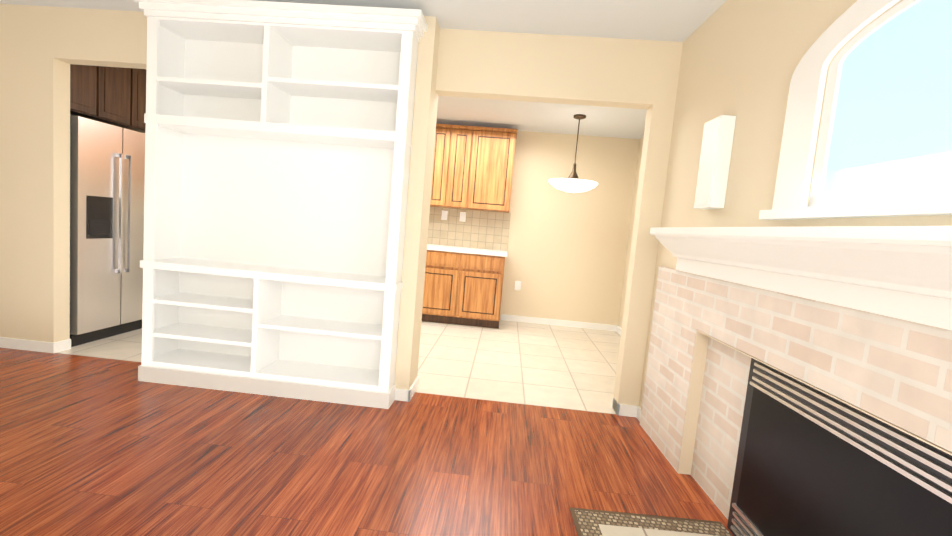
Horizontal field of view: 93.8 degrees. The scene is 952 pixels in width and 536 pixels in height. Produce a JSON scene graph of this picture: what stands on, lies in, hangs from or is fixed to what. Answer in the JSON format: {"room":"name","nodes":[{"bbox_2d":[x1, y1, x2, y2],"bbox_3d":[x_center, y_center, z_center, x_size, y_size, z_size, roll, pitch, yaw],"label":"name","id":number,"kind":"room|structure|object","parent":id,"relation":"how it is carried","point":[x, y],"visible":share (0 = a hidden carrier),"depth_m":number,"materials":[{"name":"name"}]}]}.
{"room":"living room","nodes":[
{"label":"living room","id":0,"kind":"room"},
{"bbox_2d":[57,320,620,413],"bbox_3d":[-0.944,0.738,4.612,5.620,0.100,2.930,5,5,4],"label":"floor","id":1,"kind":"structure","parent":0,"point":[556,366],"depth_m":3.87,"materials":[{"name":"beige tile"}]},
{"bbox_2d":[70,115,144,346],"bbox_3d":[-3.308,-0.324,3.828,0.780,1.750,0.910,5,5,4],"label":"fridge","id":2,"kind":"object","parent":1,"relation":"on","point":[107,172],"visible":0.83,"depth_m":3.58,"materials":[{"name":"metal"}]},
{"bbox_2d":[422,248,465,324],"bbox_3d":[-0.417,0.207,5.565,0.590,0.870,0.626,5,5,4],"label":"base cabinet","id":3,"kind":"object","parent":1,"relation":"on","point":[463,285],"depth_m":5.26,"materials":[{"name":"brown wood"}]},
{"bbox_2d":[427,244,505,255],"bbox_3d":[-0.557,-0.260,5.534,1.890,0.040,0.630,5,5,4],"label":"countertop","id":4,"kind":"structure","parent":3,"relation":"on","point":[444,248],"depth_m":5.21,"materials":[{"name":"white stone"}]},
{"bbox_2d":[462,252,505,328],"bbox_3d":[0.031,0.248,5.536,0.590,0.870,0.626,5,5,4],"label":"base cabinet","id":5,"kind":"object","parent":1,"relation":"on","point":[481,307],"depth_m":5.23,"materials":[{"name":"brown wood"}]},
{"bbox_2d":[0,4,682,410],"bbox_3d":[-0.924,-0.396,3.020,5.580,2.440,0.280,5,5,4],"label":"wall","id":6,"kind":"structure","parent":0,"point":[42,48],"depth_m":3.00,"materials":[{"name":"paint"}]},
{"bbox_2d":[0,337,61,352],"bbox_3d":[-3.445,0.556,3.311,0.703,0.075,0.043,5,5,4],"label":"baseboard","id":7,"kind":"structure","parent":6,"relation":"attached to","point":[12,343],"depth_m":3.28,"materials":[{"name":"white wood"}]},
{"bbox_2d":[404,376,418,401],"bbox_3d":[-0.437,0.832,3.082,0.023,0.075,0.293,5,5,4],"label":"baseboard","id":8,"kind":"structure","parent":6,"relation":"attached to","point":[409,393],"depth_m":2.99,"materials":[{"name":"white wood"}]},
{"bbox_2d":[612,397,638,411],"bbox_3d":[1.293,0.975,3.124,0.660,0.075,0.013,5,5,4],"label":"baseboard","id":9,"kind":"structure","parent":6,"relation":"attached to","point":[623,407],"depth_m":3.00,"materials":[{"name":"white wood"}]},
{"bbox_2d":[0,0,726,138],"bbox_3d":[-4.719,-1.952,2.524,13.340,0.100,8.770,5,5,4],"label":"ceiling","id":10,"kind":"structure","parent":0,"point":[672,20],"depth_m":2.74,"materials":[{"name":"paint"}]},
{"bbox_2d":[549,114,597,192],"bbox_3d":[1.062,-1.206,4.740,0.520,0.804,0.520,5,5,4],"label":"pendant light","id":11,"kind":"object","parent":10,"relation":"hanging from","point":[572,183],"visible":1,"depth_m":4.64,"materials":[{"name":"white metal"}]},
{"bbox_2d":[0,347,732,535],"bbox_3d":[-4.933,0.568,2.753,13.340,0.100,8.770,5,5,4],"label":"floor","id":12,"kind":"structure","parent":0,"point":[93,446],"depth_m":2.14,"materials":[{"name":"brown wood"}]},
{"bbox_2d":[133,0,426,408],"bbox_3d":[-1.266,-0.385,2.884,1.740,2.385,0.358,5,5,4],"label":"built-in shelf","id":13,"kind":"object","parent":12,"relation":"on","point":[278,140],"visible":0.98,"depth_m":2.96,"materials":[{"name":"white wood"}]},
{"bbox_2d":[570,507,731,535],"bbox_3d":[0.715,1.129,1.266,0.652,0.007,1.340,5,5,1],"label":"hearth","id":14,"kind":"object","parent":12,"relation":"on","point":[589,522],"depth_m":1.86,"materials":[{"name":"beige tile"}]},
{"bbox_2d":[640,226,951,535],"bbox_3d":[1.021,0.530,1.195,0.255,1.260,3.300,5,5,1],"label":"fireplace","id":15,"kind":"object","parent":12,"relation":"on","point":[798,381],"visible":1,"depth_m":1.45,"materials":[{"name":"white brick"}]},
{"bbox_2d":[500,131,638,324],"bbox_3d":[-0.736,-0.641,5.894,5.620,2.440,0.120,5,5,4],"label":"wall","id":16,"kind":"structure","parent":0,"point":[565,258],"depth_m":5.71,"materials":[{"name":"paint"}]},
{"bbox_2d":[430,124,437,203],"bbox_3d":[-0.776,-1.293,5.607,0.554,0.980,0.342,5,5,4],"label":"upper cabinet","id":17,"kind":"object","parent":16,"relation":"attached to","point":[436,135],"depth_m":5.43,"materials":[{"name":"brown wood"}]},
{"bbox_2d":[430,124,457,207],"bbox_3d":[-0.443,-1.263,5.585,0.384,0.980,0.342,5,5,4],"label":"upper cabinet","id":18,"kind":"object","parent":16,"relation":"attached to","point":[447,148],"depth_m":5.41,"materials":[{"name":"brown wood"}]},
{"bbox_2d":[441,210,447,219],"bbox_3d":[-0.409,-0.684,5.789,0.075,0.120,0.006,5,5,4],"label":"electrical outlet","id":19,"kind":"object","parent":16,"relation":"attached to","point":[444,213],"depth_m":5.79,"materials":[{"name":"white plastic"}]},
{"bbox_2d":[460,212,465,221],"bbox_3d":[-0.171,-0.662,5.773,0.075,0.120,0.006,5,5,4],"label":"electrical outlet","id":20,"kind":"object","parent":16,"relation":"attached to","point":[463,219],"depth_m":5.77,"materials":[{"name":"white plastic"}]},
{"bbox_2d":[454,125,481,209],"bbox_3d":[-0.189,-1.240,5.569,0.394,0.980,0.342,5,5,4],"label":"upper cabinet","id":21,"kind":"object","parent":16,"relation":"attached to","point":[472,167],"depth_m":5.40,"materials":[{"name":"brown wood"}]},
{"bbox_2d":[427,206,510,250],"bbox_3d":[-0.513,-0.549,5.817,1.890,0.490,0.012,5,5,4],"label":"tile backsplash","id":22,"kind":"structure","parent":16,"relation":"attached to","point":[479,229],"depth_m":5.78,"materials":[{"name":"beige tile"}]},
{"bbox_2d":[474,127,517,212],"bbox_3d":[0.165,-1.208,5.546,0.587,0.980,0.342,5,5,4],"label":"upper cabinet","id":23,"kind":"object","parent":16,"relation":"attached to","point":[496,146],"depth_m":5.37,"materials":[{"name":"brown wood"}]},
{"bbox_2d":[515,281,520,290],"bbox_3d":[0.545,0.232,5.809,0.075,0.120,0.006,5,5,4],"label":"electrical outlet","id":24,"kind":"object","parent":16,"relation":"attached to","point":[517,283],"depth_m":5.81,"materials":[{"name":"white plastic"}]},
{"bbox_2d":[501,314,616,330],"bbox_3d":[1.073,0.712,5.810,1.490,0.075,0.013,5,5,4],"label":"baseboard","id":25,"kind":"structure","parent":16,"relation":"attached to","point":[503,317],"depth_m":5.80,"materials":[{"name":"white wood"}]},
{"bbox_2d":[618,136,643,327],"bbox_3d":[1.896,-0.274,4.321,0.120,2.440,2.690,5,5,4],"label":"wall","id":26,"kind":"structure","parent":0,"point":[630,231],"depth_m":5.57,"materials":[{"name":"paint"}]},
{"bbox_2d":[616,325,621,334],"bbox_3d":[1.731,0.893,4.431,0.013,0.075,2.690,5,5,4],"label":"baseboard","id":27,"kind":"structure","parent":26,"relation":"attached to","point":[618,329],"depth_m":5.67,"materials":[{"name":"white wood"}]},
{"bbox_2d":[639,0,951,407],"bbox_3d":[1.191,0.021,0.403,0.120,2.440,5.020,5,5,1],"label":"wall","id":28,"kind":"structure","parent":0,"point":[740,60],"depth_m":2.03,"materials":[{"name":"paint"}]},
{"bbox_2d":[636,407,640,421],"bbox_3d":[1.025,1.190,0.504,0.013,0.075,5.007,5,5,1],"label":"baseboard","id":29,"kind":"structure","parent":28,"relation":"attached to","point":[638,415],"depth_m":2.96,"materials":[{"name":"white wood"}]},
{"bbox_2d":[694,115,735,208],"bbox_3d":[1.173,-0.511,2.199,0.068,0.430,0.170,5,5,1],"label":"wall sconce","id":30,"kind":"object","parent":28,"relation":"attached to","point":[715,156],"visible":1,"depth_m":2.13,"materials":[{"name":"white"}]},
{"bbox_2d":[759,0,951,219],"bbox_3d":[1.160,-0.488,1.031,0.048,0.723,1.420,5,5,1],"label":"window frame","id":31,"kind":"structure","parent":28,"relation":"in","point":[801,127],"depth_m":1.56,"materials":[{"name":"white wood"}]},
{"bbox_2d":[808,0,951,206],"bbox_3d":[1.202,-0.458,1.033,0.033,0.598,1.038,5,5,1],"label":"window","id":32,"kind":"structure","parent":31,"relation":"attached to","point":[885,133],"depth_m":1.29,"materials":[{"name":"blue"}]},
{"bbox_3d":[-3.807,-0.619,2.782,0.160,2.440,8.350,5,5,4],"label":"wall","id":33,"kind":"structure","parent":0,"visible":0},
{"bbox_2d":[70,64,145,132],"bbox_3d":[-3.308,-1.519,3.726,0.624,0.540,0.950,5,5,4],"label":"upper cabinet","id":34,"kind":"object","parent":33,"relation":"attached to","point":[115,96],"visible":0.46,"depth_m":3.67,"materials":[{"name":"brown wood"}]}
]}

